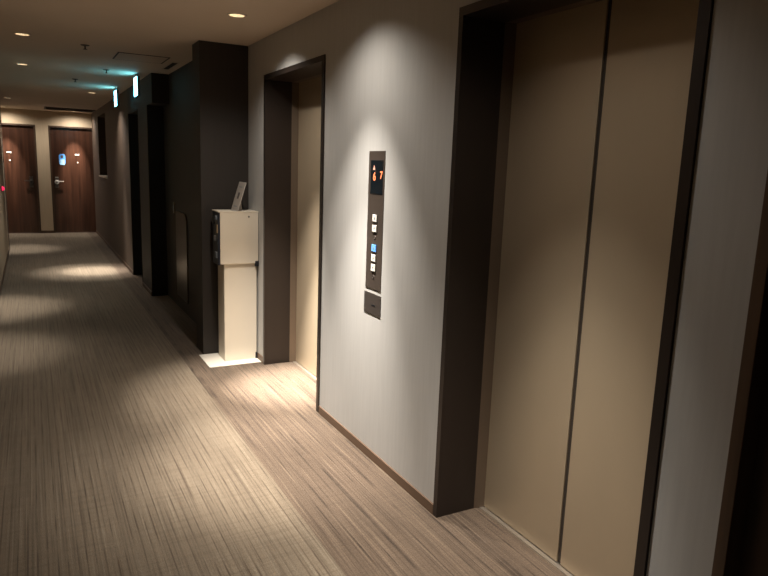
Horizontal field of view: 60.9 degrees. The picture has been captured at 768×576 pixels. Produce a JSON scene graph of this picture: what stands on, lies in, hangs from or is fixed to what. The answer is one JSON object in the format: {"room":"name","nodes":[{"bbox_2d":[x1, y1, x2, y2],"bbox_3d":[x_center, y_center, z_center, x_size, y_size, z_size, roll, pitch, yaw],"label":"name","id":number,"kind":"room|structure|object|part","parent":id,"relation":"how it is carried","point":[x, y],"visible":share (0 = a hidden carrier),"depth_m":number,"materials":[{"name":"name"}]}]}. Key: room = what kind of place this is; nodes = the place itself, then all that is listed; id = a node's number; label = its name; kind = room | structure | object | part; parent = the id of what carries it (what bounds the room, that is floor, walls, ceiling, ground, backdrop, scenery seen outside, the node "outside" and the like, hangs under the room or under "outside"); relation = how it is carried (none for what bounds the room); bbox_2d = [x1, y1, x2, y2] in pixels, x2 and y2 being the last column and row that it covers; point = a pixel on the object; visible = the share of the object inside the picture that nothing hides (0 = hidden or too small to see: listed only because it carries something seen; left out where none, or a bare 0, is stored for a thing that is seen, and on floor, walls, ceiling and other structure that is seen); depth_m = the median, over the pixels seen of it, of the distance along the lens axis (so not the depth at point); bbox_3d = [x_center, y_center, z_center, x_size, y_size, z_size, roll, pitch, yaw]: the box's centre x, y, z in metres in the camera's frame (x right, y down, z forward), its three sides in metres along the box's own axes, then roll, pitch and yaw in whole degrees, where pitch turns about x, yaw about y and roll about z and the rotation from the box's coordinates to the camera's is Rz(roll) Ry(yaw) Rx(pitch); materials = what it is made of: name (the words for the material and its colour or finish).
{"room":"hotel elevator hallway","nodes":[
{"label":"hotel elevator hallway","id":0,"kind":"room"},
{"bbox_2d":[0,123,8,284],"bbox_3d":[-4.807,-1.303,7.875,0.230,2.389,5.400,-4,12,-28],"label":"wall","id":1,"kind":"structure","parent":0,"point":[4,242],"depth_m":9.18,"materials":[{"name":"beige paint"}]},
{"bbox_2d":[0,109,9,246],"bbox_3d":[-6.118,-1.780,10.280,0.258,2.369,0.160,-4,12,-28],"label":"trim","id":2,"kind":"structure","parent":1,"relation":"attached to","point":[0,109],"depth_m":10.31,"materials":[{"name":"brown wood"}]},
{"bbox_2d":[0,247,9,293],"bbox_3d":[-4.744,-0.160,8.141,0.010,0.050,5.400,-4,12,-28],"label":"baseboard","id":3,"kind":"structure","parent":1,"relation":"attached to","point":[9,247],"depth_m":8.33,"materials":[{"name":"brown wood"}]},
{"bbox_2d":[0,108,91,230],"bbox_3d":[-6.734,-2.284,12.859,3.600,2.389,0.200,-4,12,-28],"label":"wall","id":4,"kind":"structure","parent":0,"point":[41,119],"depth_m":12.75,"materials":[{"name":"beige paint"}]},
{"bbox_2d":[1,123,40,233],"bbox_3d":[-7.154,-2.102,12.605,0.850,2.093,0.110,-4,12,-28],"label":"door","id":5,"kind":"structure","parent":4,"relation":"in","point":[19,140],"depth_m":12.67,"materials":[{"name":"red wood"}]},
{"bbox_2d":[48,125,95,232],"bbox_3d":[-6.205,-2.160,13.108,0.857,2.093,0.110,-4,12,-28],"label":"door","id":6,"kind":"structure","parent":4,"relation":"in","point":[72,183],"depth_m":13.09,"materials":[{"name":"red wood"}]},
{"bbox_2d":[59,154,65,164],"bbox_3d":[-6.377,-2.548,12.937,0.116,0.215,0.005,-4,12,-28],"label":"tag","id":7,"kind":"object","parent":6,"relation":"attached to","point":[62,161],"visible":1,"depth_m":12.94,"materials":[{"name":"blue plastic"}]},
{"bbox_2d":[91,73,168,290],"bbox_3d":[-3.883,-1.705,10.254,0.670,2.389,7.590,-4,12,-28],"label":"wall","id":8,"kind":"structure","parent":0,"point":[112,194],"depth_m":9.11,"materials":[{"name":"grey paint"}]},
{"bbox_2d":[96,230,132,273],"bbox_3d":[-4.609,-0.682,11.027,0.018,0.048,5.530,-4,12,-28],"label":"baseboard","id":9,"kind":"structure","parent":8,"relation":"attached to","point":[97,232],"depth_m":10.29,"materials":[{"name":"brown wood"}]},
{"bbox_2d":[128,109,142,279],"bbox_3d":[-2.980,-1.129,8.145,0.234,2.079,0.838,-4,12,-28],"label":"door","id":10,"kind":"structure","parent":8,"relation":"attached to","point":[133,115],"depth_m":8.44,"materials":[{"name":"black wood"}]},
{"bbox_2d":[142,282,151,295],"bbox_3d":[-2.763,0.007,7.626,0.018,0.048,0.670,-4,12,-28],"label":"baseboard","id":11,"kind":"structure","parent":8,"relation":"attached to","point":[143,283],"depth_m":7.57,"materials":[{"name":"brown wood"}]},
{"bbox_2d":[147,105,167,295],"bbox_3d":[-2.491,-0.934,7.187,0.168,2.075,0.015,-4,12,-28],"label":"trim","id":12,"kind":"structure","parent":8,"relation":"attached to","point":[155,115],"depth_m":7.17,"materials":[{"name":"black wood"}]},
{"bbox_2d":[0,0,338,113],"bbox_3d":[-2.839,-1.993,5.336,3.800,0.060,17.400,-4,12,-28],"label":"ceiling","id":13,"kind":"structure","parent":0,"point":[54,54],"depth_m":4.69,"materials":[{"name":"paint"}]},
{"bbox_2d":[13,32,30,35],"bbox_3d":[-2.632,-1.871,4.746,0.124,0.058,0.124,-4,12,-28],"label":"recessed light","id":14,"kind":"object","parent":13,"relation":"in","point":[15,33],"visible":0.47,"depth_m":4.76,"materials":[{"name":"white"}]},
{"bbox_2d":[44,107,95,111],"bbox_3d":[-5.810,-3.297,12.069,0.840,0.011,0.600,-4,12,-28],"label":"ceiling vent","id":15,"kind":"object","parent":13,"relation":"in","point":[47,108],"visible":0.99,"depth_m":12.04,"materials":[{"name":"grey"}]},
{"bbox_2d":[114,88,118,106],"bbox_3d":[-3.343,-2.383,8.162,0.032,0.225,0.220,-4,12,-28],"label":"exit sign","id":16,"kind":"object","parent":13,"relation":"hanging from","point":[116,92],"visible":1,"depth_m":8.08,"materials":[{"name":"grey plastic"}]},
{"bbox_2d":[134,73,139,96],"bbox_3d":[-2.559,-2.099,6.761,0.032,0.225,0.220,-4,12,-28],"label":"exit sign","id":17,"kind":"object","parent":13,"relation":"hanging from","point":[137,78],"visible":1,"depth_m":6.68,"materials":[{"name":"white plastic"}]},
{"bbox_2d":[112,52,169,63],"bbox_3d":[-2.111,-1.996,5.673,0.420,0.005,0.420,-4,12,-28],"label":"ceiling hatch","id":18,"kind":"object","parent":13,"relation":"attached to","point":[120,55],"visible":1,"depth_m":5.65,"materials":[{"name":"grey"}]},
{"bbox_2d":[162,62,178,69],"bbox_3d":[-1.987,-2.065,6.073,0.070,0.006,0.520,-4,12,-28],"label":"ceiling vent","id":19,"kind":"object","parent":13,"relation":"in","point":[169,66],"visible":1,"depth_m":6.04,"materials":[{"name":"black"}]},
{"bbox_2d":[227,13,246,17],"bbox_3d":[-0.876,-1.652,3.890,0.124,0.058,0.124,-4,12,-28],"label":"recessed light","id":20,"kind":"object","parent":13,"relation":"in","point":[236,15],"visible":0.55,"depth_m":3.92,"materials":[{"name":"beige"}]},
{"bbox_2d":[163,61,196,323],"bbox_3d":[-1.659,-0.908,6.335,0.500,2.389,2.280,-4,12,-28],"label":"wall","id":21,"kind":"structure","parent":0,"point":[178,114],"depth_m":6.38,"materials":[{"name":"paper"}]},
{"bbox_2d":[175,211,188,303],"bbox_3d":[-2.025,-0.319,6.545,0.014,0.870,0.520,-4,12,-28],"label":"panel","id":22,"kind":"object","parent":21,"relation":"attached to","point":[181,219],"visible":1,"depth_m":6.50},
{"bbox_2d":[192,40,248,353],"bbox_3d":[-1.144,-0.684,5.210,0.670,2.389,0.230,-4,12,-28],"label":"wall pillar","id":23,"kind":"structure","parent":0,"point":[220,70],"depth_m":4.97,"materials":[{"name":"paint"}]},
{"bbox_2d":[0,232,565,575],"bbox_3d":[-2.882,0.342,5.901,3.600,0.001,17.200,-4,12,-28],"label":"floor","id":24,"kind":"structure","parent":0,"point":[123,453],"depth_m":3.28,"materials":[{"name":"carpet"}]},
{"bbox_2d":[199,353,260,367],"bbox_3d":[-1.201,0.549,5.086,0.395,0.006,0.353,-4,12,-28],"label":"floor plate","id":25,"kind":"object","parent":24,"relation":"on","point":[212,360],"visible":0.69,"depth_m":5.01,"materials":[{"name":"beige"}]},
{"bbox_2d":[212,210,258,360],"bbox_3d":[-1.145,-0.022,5.019,0.308,1.144,0.211,-4,12,-28],"label":"machine","id":26,"kind":"object","parent":25,"relation":"on","point":[235,233],"visible":0.99,"depth_m":4.95,"materials":[{"name":"beige paint"}]},
{"bbox_3d":[-1.120,-0.580,4.915,0.302,0.007,0.195,-4,12,-28],"label":"lid","id":27,"kind":"part","parent":26,"relation":"part of","materials":[{"name":"beige paint"}]},
{"bbox_2d":[231,182,245,210],"bbox_3d":[-1.098,-0.687,4.893,0.087,0.213,0.180,-4,12,-28],"label":"sign holder","id":28,"kind":"object","parent":26,"relation":"on","point":[236,206],"visible":1,"depth_m":4.89,"materials":[{"name":"beige plastic"}]},
{"bbox_2d":[265,7,326,74],"bbox_3d":[-0.446,-1.549,4.185,0.304,0.270,1.102,-4,12,-28],"label":"wall","id":29,"kind":"structure","parent":0,"point":[304,39],"depth_m":4.03,"materials":[{"name":"paint"}]},
{"bbox_2d":[248,0,460,502],"bbox_3d":[-0.266,-0.426,3.974,0.304,2.389,2.824,-4,12,-28],"label":"wall","id":30,"kind":"structure","parent":0,"point":[390,72],"depth_m":3.14,"materials":[{"name":"paint"}]},
{"bbox_2d":[257,353,262,362],"bbox_3d":[-0.952,0.542,5.056,0.018,0.048,0.147,-4,12,-28],"label":"baseboard","id":31,"kind":"structure","parent":30,"relation":"attached to","point":[260,357],"depth_m":5.04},
{"bbox_2d":[263,54,325,412],"bbox_3d":[-0.501,-0.369,4.395,0.291,2.128,1.099,-4,12,-28],"label":"entrance","id":32,"kind":"object","parent":30,"relation":"attached to","point":[294,95],"visible":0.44,"depth_m":4.75,"materials":[{"name":"metal"}]},
{"bbox_3d":[-0.436,0.665,4.634,0.064,0.014,1.050,-4,12,-28],"label":"sill","id":33,"kind":"part","parent":32,"relation":"part of","materials":[{"name":"silver metal"}]},
{"bbox_3d":[-0.531,-0.418,4.695,0.027,2.083,0.496,-4,12,-28],"label":"door panel","id":34,"kind":"part","parent":32,"relation":"part of","materials":[{"name":"beige metal"}]},
{"bbox_2d":[364,290,380,317],"bbox_3d":[-0.058,0.081,3.317,0.009,0.108,0.184,-4,12,-28],"label":"switch plate","id":35,"kind":"object","parent":30,"relation":"attached to","point":[372,302],"visible":1,"depth_m":3.31,"materials":[{"name":"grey metal"}]},
{"bbox_2d":[365,151,385,291],"bbox_3d":[-0.044,-0.330,3.239,0.014,0.685,0.168,-4,12,-28],"label":"panel","id":36,"kind":"object","parent":30,"relation":"attached to","point":[376,185],"visible":1,"depth_m":3.23,"materials":[{"name":"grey metal"}]},
{"bbox_2d":[319,406,432,513],"bbox_3d":[-0.086,0.865,3.462,0.018,0.048,1.317,-4,12,-28],"label":"baseboard","id":37,"kind":"structure","parent":30,"relation":"attached to","point":[425,502],"depth_m":3.32,"materials":[{"name":"brown wood"}]},
{"bbox_2d":[433,0,713,575],"bbox_3d":[0.639,0.057,2.295,0.291,2.128,1.099,-4,12,-28],"label":"elevator door","id":38,"kind":"structure","parent":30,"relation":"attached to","point":[576,123],"depth_m":2.42,"materials":[{"name":"metal"}]},
{"bbox_3d":[0.704,1.090,2.534,0.064,0.014,1.050,-4,12,-28],"label":"sill","id":39,"kind":"part","parent":38,"relation":"part of","materials":[{"name":"silver metal"}]},
{"bbox_3d":[0.609,0.007,2.595,0.027,2.083,0.496,-4,12,-28],"label":"door panel","id":40,"kind":"part","parent":38,"relation":"part of","materials":[{"name":"beige metal"}]},
{"bbox_3d":[0.865,0.103,2.124,0.027,2.083,0.556,-4,12,-28],"label":"door panel","id":41,"kind":"part","parent":38,"relation":"part of","materials":[{"name":"beige metal"}]},
{"bbox_2d":[461,0,479,6],"bbox_3d":[0.694,-1.124,2.085,0.304,0.270,1.102,-4,12,-28],"label":"wall","id":42,"kind":"structure","parent":0,"point":[463,2],"depth_m":2.48,"materials":[{"name":"paint"}]},
{"bbox_2d":[646,0,767,575],"bbox_3d":[0.962,0.032,1.712,0.304,2.389,0.199,-4,12,-28],"label":"wall","id":43,"kind":"structure","parent":0,"point":[731,161],"depth_m":1.64,"materials":[{"name":"paint"}]},
{"bbox_2d":[711,170,767,575],"bbox_3d":[1.007,0.121,1.622,0.318,2.250,0.032,-4,12,-28],"label":"trim","id":44,"kind":"structure","parent":43,"relation":"attached to","point":[753,374],"depth_m":1.58,"materials":[{"name":"brown wood"}]},
{"bbox_3d":[2.028,0.499,-0.243,0.304,2.250,1.900,-4,12,-28],"label":"wall","id":45,"kind":"structure","parent":0,"visible":0},
{"bbox_2d":[738,378,767,575],"bbox_3d":[1.323,0.226,1.107,0.254,2.250,1.193,-4,12,-28],"label":"door","id":46,"kind":"structure","parent":45,"relation":"in","point":[754,557],"depth_m":1.62,"materials":[{"name":"brown wood"}]}
]}

